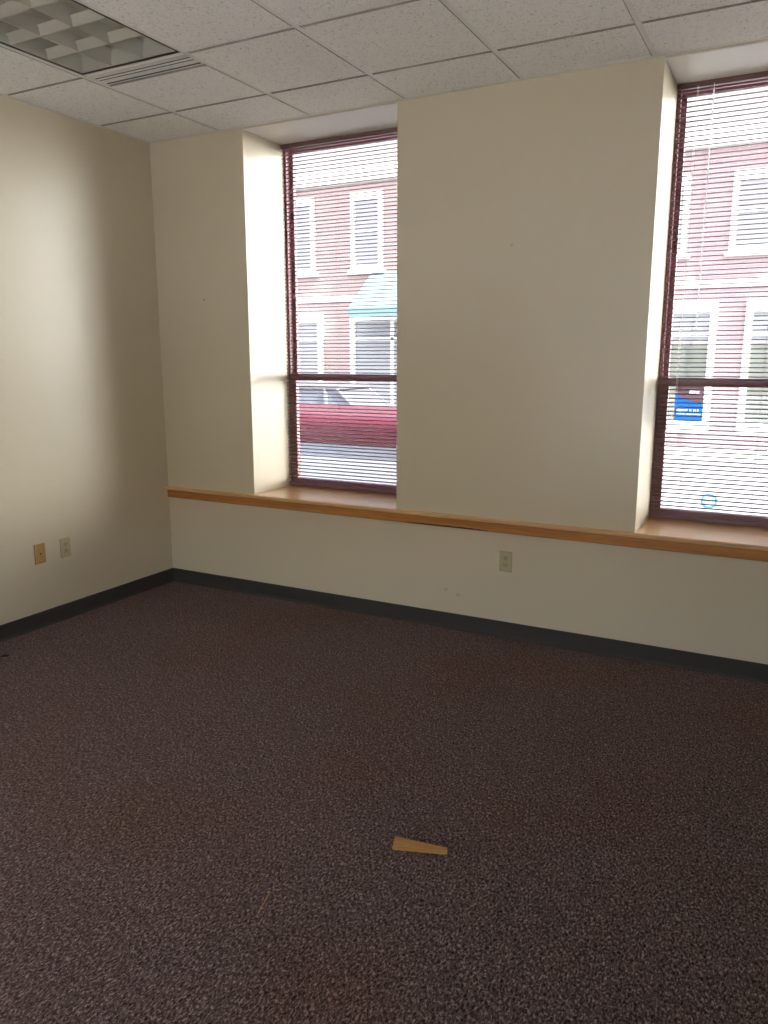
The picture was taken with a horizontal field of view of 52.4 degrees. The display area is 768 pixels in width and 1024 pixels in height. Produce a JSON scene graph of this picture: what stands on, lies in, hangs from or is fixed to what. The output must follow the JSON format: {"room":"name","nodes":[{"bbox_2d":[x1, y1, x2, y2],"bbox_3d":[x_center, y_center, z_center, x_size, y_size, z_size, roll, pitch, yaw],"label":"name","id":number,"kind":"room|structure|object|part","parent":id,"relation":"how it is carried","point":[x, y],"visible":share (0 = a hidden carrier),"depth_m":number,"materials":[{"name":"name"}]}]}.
{"room":"empty office room","nodes":[
{"label":"empty office room","id":0,"kind":"room"},
{"bbox_2d":[0,94,172,624],"bbox_3d":[-2.767,-0.537,2.920,0.200,3.204,5.200,6,13,27],"label":"wall","id":1,"kind":"structure","parent":0,"point":[83,453],"depth_m":4.52,"materials":[{"name":"beige paint"}]},
{"bbox_2d":[34,543,45,564],"bbox_3d":[-1.948,0.236,4.421,0.009,0.114,0.071,6,13,27],"label":"cable plate","id":2,"kind":"object","parent":1,"relation":"attached to","point":[39,549],"visible":1,"depth_m":4.42,"materials":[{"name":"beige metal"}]},
{"bbox_2d":[59,537,70,557],"bbox_3d":[-1.866,0.208,4.573,0.009,0.114,0.071,6,13,27],"label":"wall outlet","id":3,"kind":"object","parent":1,"relation":"attached to","point":[65,547],"visible":1,"depth_m":4.57,"materials":[{"name":"beige plastic"}]},
{"bbox_2d":[0,568,173,642],"bbox_3d":[-2.626,0.863,3.239,0.011,0.092,5.000,6,13,27],"label":"baseboard","id":4,"kind":"structure","parent":1,"relation":"attached to","point":[22,626],"depth_m":4.72,"materials":[{"name":"grey plastic"}]},
{"bbox_2d":[0,581,767,1023],"bbox_3d":[-0.509,1.185,2.160,4.800,0.120,5.000,6,13,27],"label":"floor","id":5,"kind":"structure","parent":0,"point":[175,757],"depth_m":2.59,"materials":[{"name":"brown carpet"}]},
{"bbox_2d":[392,836,446,854],"bbox_3d":[0.114,1.050,2.457,0.172,0.026,0.037,2,11,10],"label":"wedge","id":6,"kind":"object","parent":5,"relation":"on","point":[399,843],"visible":1,"depth_m":2.44,"materials":[{"name":"brown wood"}]},
{"bbox_2d":[0,0,767,142],"bbox_3d":[-0.511,-1.662,1.593,4.800,0.027,5.000,6,13,27],"label":"ceiling","id":7,"kind":"structure","parent":0,"point":[265,61],"depth_m":3.40,"materials":[{"name":"tile"}]},
{"bbox_2d":[0,0,178,74],"bbox_3d":[-1.441,-1.996,3.035,0.612,0.110,1.195,6,13,27],"label":"ceiling light","id":8,"kind":"object","parent":7,"relation":"attached to","point":[71,35],"visible":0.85,"depth_m":3.33,"materials":[{"name":"white metal"}]},
{"bbox_2d":[87,53,203,84],"bbox_3d":[-1.119,-2.075,3.638,0.611,0.030,0.130,6,13,27],"label":"ceiling vent","id":9,"kind":"object","parent":7,"relation":"in","point":[180,61],"visible":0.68,"depth_m":3.63,"materials":[{"name":"white metal"}]},
{"bbox_2d":[149,39,767,663],"bbox_3d":[0.777,-0.803,4.242,5.200,3.204,0.500,6,13,27],"label":"wall","id":10,"kind":"structure","parent":0,"point":[528,370],"depth_m":4.09,"materials":[{"name":"beige paint"}]},
{"bbox_2d":[243,103,396,144],"bbox_3d":[-0.281,-2.213,4.479,1.009,0.004,0.401,6,13,27],"label":"trim","id":11,"kind":"structure","parent":10,"relation":"attached to","point":[385,116],"depth_m":4.47,"materials":[{"name":"white paint"}]},
{"bbox_2d":[283,133,396,494],"bbox_3d":[-0.164,-1.202,4.904,1.010,2.155,0.090,6,13,27],"label":"window","id":12,"kind":"structure","parent":10,"relation":"in","point":[291,300],"depth_m":5.05,"materials":[{"name":"red metal"}]},
{"bbox_2d":[281,127,396,492],"bbox_3d":[-0.194,-1.197,4.847,1.005,2.134,0.028,6,13,27],"label":"window blind","id":13,"kind":"object","parent":12,"relation":"attached to","point":[337,139],"visible":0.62,"depth_m":4.87,"materials":[{"name":"white plastic"}]},
{"bbox_3d":[-0.533,-1.224,5.025,0.001,2.102,0.028,6,13,27],"label":"ladder cord","id":14,"kind":"part","parent":13,"relation":"part of","materials":[{"name":"white fabric"}]},
{"bbox_3d":[-0.285,-1.198,4.896,0.001,2.102,0.028,6,13,27],"label":"ladder cord","id":15,"kind":"part","parent":13,"relation":"part of","materials":[{"name":"white fabric"}]},
{"bbox_3d":[-0.193,-0.157,5.054,1.001,0.012,0.025,6,13,27],"label":"rail","id":16,"kind":"part","parent":13,"relation":"part of","materials":[{"name":"red"}]},
{"bbox_3d":[-0.161,-1.544,4.843,0.975,1.444,0.028,6,13,27],"label":"sash","id":17,"kind":"part","parent":12,"relation":"part of","materials":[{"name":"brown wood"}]},
{"bbox_3d":[-0.175,-0.512,5.018,0.975,0.736,0.030,6,13,27],"label":"sash","id":18,"kind":"part","parent":12,"relation":"part of","materials":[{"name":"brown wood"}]},
{"bbox_2d":[166,485,767,561],"bbox_3d":[0.760,0.040,4.377,4.798,0.075,0.478,6,13,27],"label":"trim","id":19,"kind":"structure","parent":10,"relation":"attached to","point":[701,538],"depth_m":4.17,"materials":[{"name":"brown wood"}]},
{"bbox_2d":[173,568,767,683],"bbox_3d":[0.658,0.649,4.301,4.787,0.092,0.011,6,13,27],"label":"baseboard","id":20,"kind":"structure","parent":10,"relation":"attached to","point":[692,661],"depth_m":4.31,"materials":[{"name":"grey plastic"}]},
{"bbox_2d":[499,551,511,572],"bbox_3d":[0.658,0.269,4.226,0.071,0.114,0.009,6,13,27],"label":"wall outlet","id":21,"kind":"object","parent":10,"relation":"attached to","point":[505,558],"visible":1,"depth_m":4.22,"materials":[{"name":"beige plastic"}]},
{"bbox_2d":[649,78,767,527],"bbox_3d":[1.905,-0.989,3.830,1.009,2.155,0.090,6,13,27],"label":"window","id":22,"kind":"structure","parent":10,"relation":"in","point":[760,83],"depth_m":4.01,"materials":[{"name":"red metal"}]},
{"bbox_2d":[674,387,703,419],"bbox_3d":[1.585,-0.564,4.054,0.136,0.176,0.001,6,13,27],"label":"poster","id":23,"kind":"object","parent":22,"relation":"attached to","point":[701,388],"visible":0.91,"depth_m":4.05,"materials":[{"name":"blue paper"}]},
{"bbox_2d":[649,71,767,525],"bbox_3d":[1.872,-0.984,3.769,1.004,2.134,0.036,6,13,27],"label":"window blind","id":24,"kind":"object","parent":22,"relation":"attached to","point":[758,75],"visible":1,"depth_m":3.88,"materials":[{"name":"white"}]},
{"bbox_3d":[1.507,-1.264,3.895,0.015,1.592,0.009,6,13,27],"label":"lift cord","id":25,"kind":"part","parent":24,"relation":"part of","materials":[{"name":"white fabric"}]},
{"bbox_3d":[1.562,-1.009,3.937,0.001,2.102,0.028,6,13,27],"label":"ladder cord","id":26,"kind":"part","parent":24,"relation":"part of","materials":[{"name":"white fabric"}]},
{"bbox_3d":[1.875,0.056,3.980,1.000,0.012,0.025,6,13,27],"label":"rail","id":27,"kind":"part","parent":24,"relation":"part of","materials":[{"name":"red"}]},
{"bbox_3d":[1.866,-0.977,3.778,0.001,2.102,0.028,6,13,27],"label":"ladder cord","id":28,"kind":"part","parent":24,"relation":"part of","materials":[{"name":"white fabric"}]},
{"bbox_2d":[700,493,716,507],"bbox_3d":[1.703,-0.058,4.091,0.082,0.082,0.001,6,13,27],"label":"window sticker","id":29,"kind":"object","parent":22,"relation":"attached to","point":[702,497],"visible":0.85,"depth_m":4.09,"materials":[{"name":"teal"}]},
{"bbox_3d":[1.893,-0.300,3.944,0.974,0.736,0.030,6,13,27],"label":"sash","id":30,"kind":"part","parent":22,"relation":"part of","materials":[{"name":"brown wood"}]},
{"bbox_3d":[1.908,-1.331,3.768,0.974,1.444,0.028,6,13,27],"label":"sash","id":31,"kind":"part","parent":22,"relation":"part of","materials":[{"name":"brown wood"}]},
{"bbox_2d":[665,41,767,84],"bbox_3d":[1.788,-2.001,3.404,1.008,0.004,0.401,6,13,27],"label":"trim","id":32,"kind":"structure","parent":10,"relation":"attached to","point":[749,58],"depth_m":3.52,"materials":[{"name":"white paint"}]},
{"label":"outside","id":33,"kind":"structure","parent":0,"visible":0},
{"bbox_3d":[-2.007,0.527,9.819,85.000,0.180,3.700,6,13,27],"label":"lane","id":34,"kind":"object","parent":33,"visible":0},
{"bbox_2d":[299,404,396,484],"bbox_3d":[0.578,-0.011,7.392,4.760,1.820,2.160,6,13,27],"label":"car","id":35,"kind":"object","parent":34,"relation":"on","point":[300,405],"visible":0.03,"depth_m":6.95,"materials":[{"name":"red paint"}]},
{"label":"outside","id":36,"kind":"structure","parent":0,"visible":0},
{"bbox_2d":[661,464,767,515],"bbox_3d":[0.918,-0.554,15.235,85.000,0.180,8.800,6,13,27],"label":"street","id":37,"kind":"structure","parent":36,"point":[665,465],"depth_m":14.21,"materials":[{"name":"grey asphalt"}]},
{"bbox_2d":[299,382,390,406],"bbox_3d":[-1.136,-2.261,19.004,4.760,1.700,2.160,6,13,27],"label":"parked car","id":38,"kind":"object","parent":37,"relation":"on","point":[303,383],"visible":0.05,"depth_m":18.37,"materials":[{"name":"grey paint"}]},
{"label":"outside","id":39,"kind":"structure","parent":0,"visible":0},
{"bbox_2d":[664,445,767,469],"bbox_3d":[9.015,-3.604,30.216,85.000,0.300,25.800,6,13,27],"label":"pavement","id":40,"kind":"structure","parent":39,"point":[666,448],"depth_m":17.50,"materials":[{"name":"grey concrete"}]},
{"bbox_2d":[295,140,396,407],"bbox_3d":[-4.864,-8.309,28.926,22.800,9.450,9.400,6,13,27],"label":"building","id":41,"kind":"structure","parent":40,"relation":"on","point":[381,305],"depth_m":23.21,"materials":[{"name":"red brick"}]},
{"bbox_3d":[-2.547,-8.352,23.838,0.780,1.840,0.025,6,13,27],"label":"pane","id":42,"kind":"part","parent":41,"relation":"part of","materials":[{"name":"clear glass"}]},
{"bbox_3d":[-2.551,-4.615,24.580,1.230,2.600,0.035,6,13,27],"label":"pane","id":43,"kind":"part","parent":41,"relation":"part of","materials":[{"name":"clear glass"}]},
{"bbox_3d":[-6.469,-10.291,25.445,22.800,0.320,0.450,6,13,27],"label":"cornice","id":44,"kind":"part","parent":41,"relation":"part of","materials":[{"name":"white"}]},
{"bbox_3d":[-0.488,-8.140,22.768,0.780,1.840,0.025,6,13,27],"label":"pane","id":45,"kind":"part","parent":41,"relation":"part of","materials":[{"name":"clear glass"}]},
{"bbox_3d":[0.895,-4.261,22.790,3.930,2.600,0.035,6,13,27],"label":"pane","id":46,"kind":"part","parent":41,"relation":"part of","materials":[{"name":"clear glass"}]},
{"bbox_2d":[665,87,767,449],"bbox_3d":[10.847,-6.810,21.346,12.200,9.450,8.350,6,13,27],"label":"building","id":47,"kind":"structure","parent":40,"relation":"on","point":[761,88],"depth_m":18.60,"materials":[{"name":"brick"}]},
{"bbox_3d":[6.865,-7.130,18.999,0.780,1.460,0.025,6,13,27],"label":"pane","id":48,"kind":"part","parent":47,"relation":"part of","materials":[{"name":"white glass"}]},
{"bbox_3d":[6.112,-3.352,20.128,4.060,1.850,0.030,6,13,27],"label":"panel","id":49,"kind":"part","parent":47,"relation":"part of","materials":[{"name":"grey"}]},
{"bbox_3d":[6.123,-3.724,20.074,4.060,2.600,0.035,6,13,27],"label":"pane","id":50,"kind":"part","parent":47,"relation":"part of","materials":[{"name":"white glass"}]},
{"bbox_3d":[8.996,-8.554,17.440,12.200,0.320,0.450,6,13,27],"label":"cornice","id":51,"kind":"part","parent":47,"relation":"part of","materials":[{"name":"white"}]},
{"bbox_3d":[8.632,-6.948,18.081,0.780,1.460,0.025,6,13,27],"label":"pane","id":52,"kind":"part","parent":47,"relation":"part of","materials":[{"name":"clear glass"}]},
{"bbox_3d":[10.363,-2.915,17.919,3.680,1.850,0.030,6,13,27],"label":"panel","id":53,"kind":"part","parent":47,"relation":"part of","materials":[{"name":"grey"}]},
{"bbox_3d":[10.373,-3.287,17.865,3.680,2.600,0.035,6,13,27],"label":"pane","id":54,"kind":"part","parent":47,"relation":"part of","materials":[{"name":"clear glass"}]}
]}

